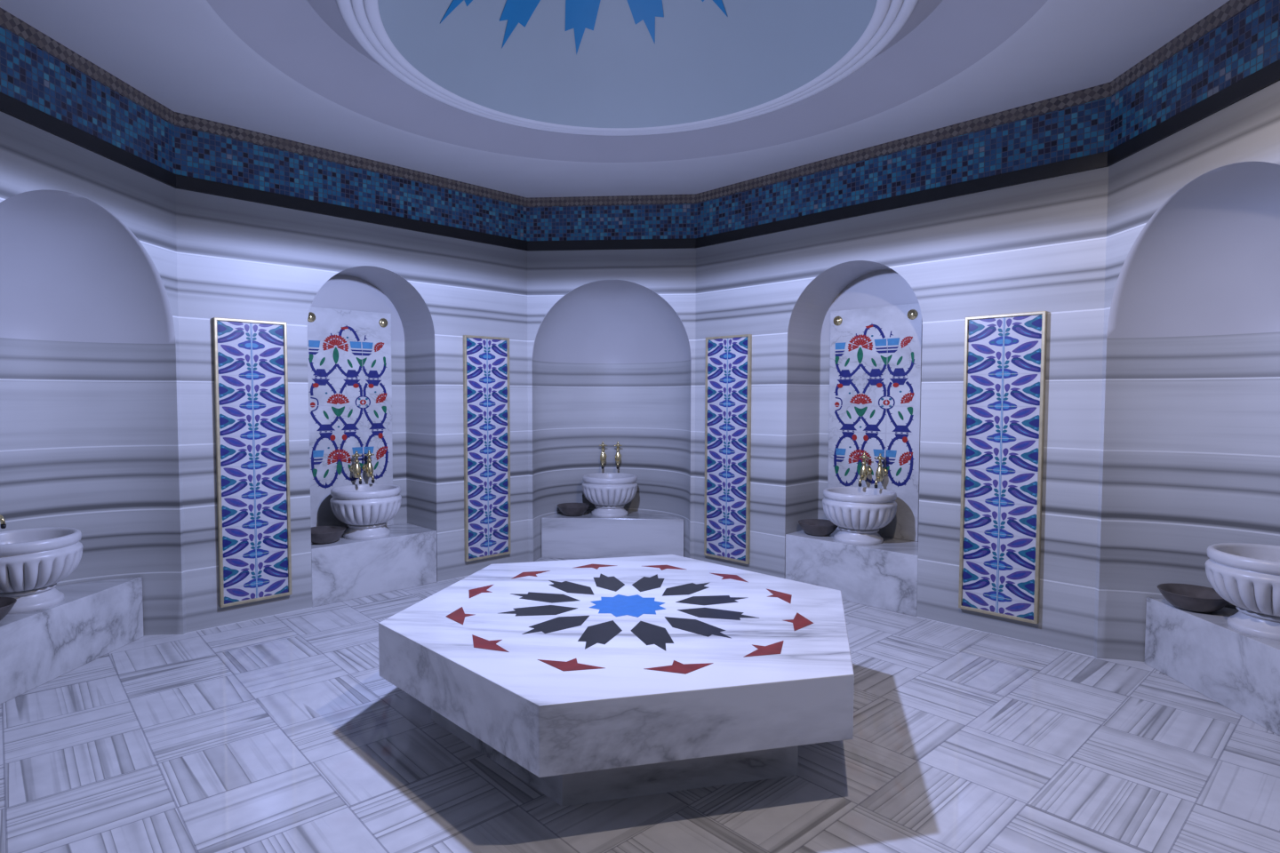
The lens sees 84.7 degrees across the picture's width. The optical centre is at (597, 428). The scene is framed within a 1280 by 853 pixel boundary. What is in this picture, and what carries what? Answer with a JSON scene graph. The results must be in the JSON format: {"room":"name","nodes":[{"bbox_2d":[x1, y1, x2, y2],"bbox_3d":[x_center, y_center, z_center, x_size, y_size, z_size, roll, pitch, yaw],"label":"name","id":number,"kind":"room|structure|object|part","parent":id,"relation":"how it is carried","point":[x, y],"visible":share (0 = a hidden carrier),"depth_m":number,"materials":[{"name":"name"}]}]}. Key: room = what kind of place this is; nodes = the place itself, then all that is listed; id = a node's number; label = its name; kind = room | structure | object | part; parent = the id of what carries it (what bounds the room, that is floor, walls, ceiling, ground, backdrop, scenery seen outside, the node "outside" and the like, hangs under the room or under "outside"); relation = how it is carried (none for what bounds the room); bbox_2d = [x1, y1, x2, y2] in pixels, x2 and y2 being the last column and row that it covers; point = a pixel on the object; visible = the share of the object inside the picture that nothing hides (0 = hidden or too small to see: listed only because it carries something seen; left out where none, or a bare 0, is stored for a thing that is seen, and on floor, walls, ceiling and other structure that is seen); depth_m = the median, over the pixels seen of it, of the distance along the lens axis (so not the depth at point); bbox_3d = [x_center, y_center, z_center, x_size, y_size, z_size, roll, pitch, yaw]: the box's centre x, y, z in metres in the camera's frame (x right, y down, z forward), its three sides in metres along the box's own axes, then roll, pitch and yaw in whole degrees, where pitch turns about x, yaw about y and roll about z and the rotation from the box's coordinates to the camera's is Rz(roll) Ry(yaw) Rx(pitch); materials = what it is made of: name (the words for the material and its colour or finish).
{"room":"spa","nodes":[
{"label":"spa","id":0,"kind":"room"},
{"bbox_2d":[0,111,186,636],"bbox_3d":[-3.305,-0.064,4.022,0.780,3.050,1.618,0,3,4],"label":"wall","id":1,"kind":"structure","parent":0,"point":[91,414],"depth_m":4.55,"materials":[{"name":"stone"}]},
{"bbox_2d":[0,514,6,528],"bbox_3d":[-3.590,0.452,4.153,0.156,0.287,0.084,0,3,4],"label":"tap","id":2,"kind":"object","parent":1,"relation":"attached to","point":[3,525],"visible":1,"depth_m":4.14,"materials":[{"name":"gold metal"}]},
{"bbox_3d":[-3.553,0.539,4.154,0.077,0.066,0.028,0,3,4],"label":"spout","id":3,"kind":"part","parent":2,"relation":"part of","materials":[{"name":"gold metal"}]},
{"bbox_2d":[0,524,6,528],"bbox_3d":[-3.525,0.583,4.154,0.027,0.025,0.027,0,3,4],"label":"outlet","id":4,"kind":"object","parent":2,"relation":"attached to","point":[3,526],"depth_m":4.14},
{"bbox_2d":[175,188,527,633],"bbox_3d":[-1.956,-0.152,6.015,2.977,3.050,0.545,-2,3,-43],"label":"wall","id":5,"kind":"structure","parent":0,"point":[236,259],"depth_m":5.67,"materials":[{"name":"stone"}]},
{"bbox_2d":[212,317,291,607],"bbox_3d":[-2.510,0.244,5.113,0.492,2.055,0.037,-2,3,-43],"label":"tile panel","id":6,"kind":"object","parent":5,"relation":"attached to","point":[251,369],"visible":1,"depth_m":5.10,"materials":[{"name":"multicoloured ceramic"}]},
{"bbox_2d":[307,306,393,531],"bbox_3d":[-2.178,-0.063,6.148,0.800,1.939,0.052,-2,3,-43],"label":"decorative wall panel","id":7,"kind":"object","parent":5,"relation":"attached to","point":[349,374],"visible":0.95,"depth_m":6.11,"materials":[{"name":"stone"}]},
{"bbox_2d":[308,325,388,488],"bbox_3d":[-2.170,-0.191,6.142,0.724,1.425,0.003,-2,3,-43],"label":"picture","id":8,"kind":"object","parent":7,"relation":"attached to","point":[340,457],"depth_m":6.12},
{"bbox_2d":[349,450,361,484],"bbox_3d":[-2.103,0.340,6.118,0.084,0.287,0.156,-2,3,-43],"label":"tap","id":9,"kind":"object","parent":7,"relation":"attached to","point":[356,469],"visible":1,"depth_m":6.10,"materials":[{"name":"gold metal"}]},
{"bbox_3d":[-2.106,0.231,6.116,0.084,0.068,0.048,-2,3,-43],"label":"handle","id":10,"kind":"part","parent":9,"relation":"part of","materials":[{"name":"gold metal"}]},
{"bbox_3d":[-2.078,0.428,6.095,0.028,0.066,0.077,-2,3,-43],"label":"spout","id":11,"kind":"part","parent":9,"relation":"part of","materials":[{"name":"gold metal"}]},
{"bbox_2d":[361,450,374,483],"bbox_3d":[-2.019,0.337,6.197,0.084,0.287,0.156,-2,3,-43],"label":"tap","id":12,"kind":"object","parent":7,"relation":"attached to","point":[368,468],"visible":1,"depth_m":6.18,"materials":[{"name":"gold metal"}]},
{"bbox_3d":[-2.022,0.227,6.194,0.084,0.068,0.048,-2,3,-43],"label":"handle","id":13,"kind":"part","parent":12,"relation":"part of","materials":[{"name":"gold metal"}]},
{"bbox_2d":[463,335,511,561],"bbox_3d":[-1.025,0.182,6.504,0.492,2.055,0.037,-2,3,-43],"label":"tile panel","id":14,"kind":"object","parent":5,"relation":"attached to","point":[486,392],"visible":1,"depth_m":6.49,"materials":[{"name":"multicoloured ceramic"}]},
{"bbox_2d":[527,248,695,562],"bbox_3d":[0.152,-0.203,7.163,1.619,3.050,0.780,0,3,4],"label":"wall","id":15,"kind":"structure","parent":0,"point":[611,333],"depth_m":7.23,"materials":[{"name":"stone"}]},
{"bbox_2d":[599,441,607,469],"bbox_3d":[0.055,0.285,7.486,0.084,0.287,0.156,0,3,4],"label":"tap","id":16,"kind":"object","parent":15,"relation":"attached to","point":[603,457],"visible":1,"depth_m":7.47,"materials":[{"name":"gold metal"}]},
{"bbox_2d":[614,441,622,469],"bbox_3d":[0.214,0.285,7.478,0.084,0.287,0.156,0,3,4],"label":"tap","id":17,"kind":"object","parent":15,"relation":"attached to","point":[618,456],"visible":1,"depth_m":7.46,"materials":[{"name":"gold metal"}]},
{"bbox_2d":[0,0,1229,198],"bbox_3d":[0.076,-2.410,3.668,6.000,0.720,6.000,0,3,4],"label":"ceiling","id":18,"kind":"structure","parent":0,"point":[294,70],"depth_m":4.35,"materials":[{"name":"paint"}]},
{"bbox_2d":[336,0,918,135],"bbox_3d":[0.141,-2.074,3.678,2.870,0.064,2.870,0,3,4],"label":"trim","id":19,"kind":"structure","parent":18,"relation":"attached to","point":[363,19],"depth_m":4.04,"materials":[{"name":"paint"}]},
{"bbox_2d":[0,0,1257,207],"bbox_3d":[0.076,-2.040,3.685,6.000,0.092,6.000,0,3,4],"label":"trim","id":20,"kind":"structure","parent":18,"relation":"attached to","point":[9,21],"depth_m":4.92,"materials":[{"name":"tile"}]},
{"bbox_2d":[0,558,1279,852],"bbox_3d":[0.046,1.548,3.444,8.400,0.120,9.200,0,3,4],"label":"floor","id":21,"kind":"structure","parent":0,"point":[281,733],"depth_m":3.11,"materials":[{"name":"stone"}]},
{"bbox_2d":[0,576,143,704],"bbox_3d":[-3.422,1.252,4.089,0.522,0.415,1.438,0,3,4],"label":"pedestal","id":22,"kind":"object","parent":21,"relation":"on","point":[94,620],"visible":0.86,"depth_m":4.18,"materials":[{"name":"white stone"}]},
{"bbox_2d":[0,597,16,620],"bbox_3d":[-3.338,1.006,3.761,0.340,0.105,0.340,0,3,4],"label":"bronze bowl","id":23,"kind":"object","parent":22,"relation":"on","point":[6,604],"visible":1,"depth_m":3.84,"materials":[{"name":"metal"}]},
{"bbox_2d":[0,527,83,614],"bbox_3d":[-3.381,0.837,4.118,0.580,0.412,0.580,0,3,10],"label":"basin","id":24,"kind":"object","parent":22,"relation":"on","point":[33,561],"visible":0.99,"depth_m":4.01,"materials":[{"name":"stone"}]},
{"bbox_2d":[311,522,436,607],"bbox_3d":[-2.011,1.144,6.023,1.096,0.460,0.539,-2,3,-43],"label":"pedestal","id":25,"kind":"object","parent":21,"relation":"on","point":[342,570],"visible":0.73,"depth_m":5.80,"materials":[{"name":"white stone"}]},
{"bbox_2d":[311,526,345,543],"bbox_3d":[-2.226,0.876,5.695,0.340,0.105,0.340,0,3,4],"label":"bronze bowl","id":26,"kind":"object","parent":25,"relation":"on","point":[319,534],"visible":0.85,"depth_m":5.63,"materials":[{"name":"metal"}]},
{"bbox_2d":[329,483,401,540],"bbox_3d":[-1.967,0.710,5.961,0.580,0.412,0.580,-1,3,-14],"label":"basin","id":27,"kind":"object","parent":25,"relation":"on","point":[365,509],"visible":1,"depth_m":5.78,"materials":[{"name":"stone"}]},
{"bbox_2d":[541,511,683,559],"bbox_3d":[0.164,1.108,7.337,1.438,0.415,0.522,0,3,4],"label":"pedestal","id":28,"kind":"object","parent":21,"relation":"on","point":[585,536],"visible":0.78,"depth_m":7.08,"materials":[{"name":"white stone"}]},
{"bbox_2d":[557,503,589,516],"bbox_3d":[-0.255,0.851,7.274,0.340,0.105,0.340,0,3,4],"label":"bronze bowl","id":29,"kind":"object","parent":28,"relation":"on","point":[569,509],"visible":1,"depth_m":7.18,"materials":[{"name":"metal"}]},
{"bbox_2d":[582,472,637,518],"bbox_3d":[0.123,0.697,7.290,0.580,0.412,0.580,2,3,39],"label":"basin","id":30,"kind":"object","parent":28,"relation":"on","point":[609,492],"visible":1,"depth_m":7.10,"materials":[{"name":"stone"}]},
{"bbox_2d":[378,554,854,807],"bbox_3d":[0.160,1.213,3.784,2.451,0.520,2.504,0,3,4],"label":"platform","id":31,"kind":"object","parent":21,"relation":"on","point":[587,681],"visible":1,"depth_m":2.99,"materials":[{"name":"grey stone"}]},
{"bbox_2d":[784,529,918,616],"bbox_3d":[2.196,1.153,5.815,0.539,0.460,1.121,-2,3,-43],"label":"pedestal","id":32,"kind":"object","parent":21,"relation":"on","point":[884,576],"visible":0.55,"depth_m":5.57,"materials":[{"name":"white stone"}]},
{"bbox_2d":[798,519,838,535],"bbox_3d":[1.895,0.861,6.018,0.340,0.105,0.340,0,3,4],"label":"bronze bowl","id":33,"kind":"object","parent":32,"relation":"on","point":[814,527],"visible":0.95,"depth_m":5.94,"materials":[{"name":"metal"}]},
{"bbox_2d":[822,487,897,545],"bbox_3d":[2.145,0.719,5.760,0.580,0.412,0.580,-1,3,-26],"label":"basin","id":34,"kind":"object","parent":32,"relation":"on","point":[859,513],"visible":1,"depth_m":5.58,"materials":[{"name":"stone"}]},
{"bbox_2d":[1144,597,1279,735],"bbox_3d":[3.574,1.275,3.572,0.522,0.415,1.438,0,3,4],"label":"pedestal","id":35,"kind":"object","parent":21,"relation":"on","point":[1238,671],"visible":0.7,"depth_m":3.77,"materials":[{"name":"white stone"}]},
{"bbox_2d":[1157,583,1228,613],"bbox_3d":[3.447,0.993,4.050,0.340,0.105,0.340,0,3,4],"label":"bronze bowl","id":36,"kind":"object","parent":35,"relation":"on","point":[1193,598],"visible":0.94,"depth_m":4.03,"materials":[{"name":"brown metal"}]},
{"bbox_2d":[1204,543,1279,641],"bbox_3d":[3.538,0.857,3.646,0.580,0.412,0.580,2,3,39],"label":"basin","id":37,"kind":"object","parent":35,"relation":"on","point":[1246,576],"visible":1,"depth_m":3.59,"materials":[{"name":"stone"}]},
{"bbox_2d":[694,167,1108,656],"bbox_3d":[2.228,-0.139,5.721,0.545,3.050,3.224,-2,3,-43],"label":"wall","id":38,"kind":"structure","parent":0,"point":[1038,245],"depth_m":5.06,"materials":[{"name":"stone"}]},
{"bbox_2d":[0,58,1279,250],"bbox_3d":[0.076,-1.623,3.703,6.000,0.088,6.000,0,3,4],"label":"trim","id":39,"kind":"structure","parent":38,"relation":"on","point":[1268,75],"depth_m":4.86,"materials":[{"name":"black stone"}]},
{"bbox_2d":[0,0,1279,241],"bbox_3d":[0.076,-1.830,3.694,6.000,0.328,6.000,0,3,4],"label":"trim","id":40,"kind":"structure","parent":38,"relation":"attached to","point":[1248,42],"depth_m":4.88,"materials":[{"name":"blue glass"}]},
{"bbox_2d":[704,334,751,564],"bbox_3d":[1.186,0.186,6.427,0.038,2.055,0.492,-2,3,-43],"label":"tile panel","id":41,"kind":"object","parent":38,"relation":"attached to","point":[728,358],"visible":1,"depth_m":6.41,"materials":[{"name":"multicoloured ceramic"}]},
{"bbox_2d":[827,303,922,541],"bbox_3d":[2.337,-0.055,5.968,0.052,1.939,0.800,-2,3,-43],"label":"decorative wall panel","id":42,"kind":"object","parent":38,"relation":"attached to","point":[876,355],"visible":0.94,"depth_m":5.91,"materials":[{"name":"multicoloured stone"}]},
{"bbox_2d":[858,452,871,487],"bbox_3d":[2.257,0.348,5.946,0.156,0.287,0.084,-2,3,-43],"label":"tap","id":43,"kind":"object","parent":42,"relation":"attached to","point":[865,471],"visible":1,"depth_m":5.93,"materials":[{"name":"gold metal"}]},
{"bbox_3d":[2.230,0.436,5.925,0.077,0.066,0.028,-2,3,-43],"label":"spout","id":44,"kind":"part","parent":43,"relation":"part of","materials":[{"name":"gold metal"}]},
{"bbox_3d":[2.260,0.238,5.944,0.048,0.068,0.084,-2,3,-43],"label":"handle","id":45,"kind":"part","parent":43,"relation":"part of","materials":[{"name":"gold metal"}]},
{"bbox_2d":[833,323,915,487],"bbox_3d":[2.337,-0.182,5.954,0.004,1.425,0.724,-2,3,-43],"label":"picture","id":46,"kind":"object","parent":42,"relation":"attached to","point":[898,372],"depth_m":5.94},
{"bbox_2d":[874,453,887,488],"bbox_3d":[2.352,0.352,5.845,0.156,0.287,0.084,-2,3,-43],"label":"tap","id":47,"kind":"object","parent":42,"relation":"attached to","point":[881,473],"visible":1,"depth_m":5.83,"materials":[{"name":"metal"}]},
{"bbox_3d":[2.325,0.440,5.823,0.077,0.066,0.028,-2,3,-43],"label":"spout","id":48,"kind":"part","parent":47,"relation":"part of","materials":[{"name":"gold metal"}]},
{"bbox_3d":[2.355,0.243,5.842,0.048,0.068,0.084,-2,3,-43],"label":"handle","id":49,"kind":"part","parent":47,"relation":"part of","materials":[{"name":"gold metal"}]},
{"bbox_2d":[958,311,1047,624],"bbox_3d":[2.738,0.259,4.762,0.038,2.055,0.492,-2,3,-43],"label":"tile panel","id":50,"kind":"object","parent":38,"relation":"attached to","point":[1004,361],"visible":1,"depth_m":4.75,"materials":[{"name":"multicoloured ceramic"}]},
{"bbox_2d":[1093,80,1279,663],"bbox_3d":[3.457,-0.042,3.522,0.780,3.050,1.618,0,3,4],"label":"wall","id":51,"kind":"structure","parent":0,"point":[1189,442],"depth_m":4.11,"materials":[{"name":"stone"}]}
]}

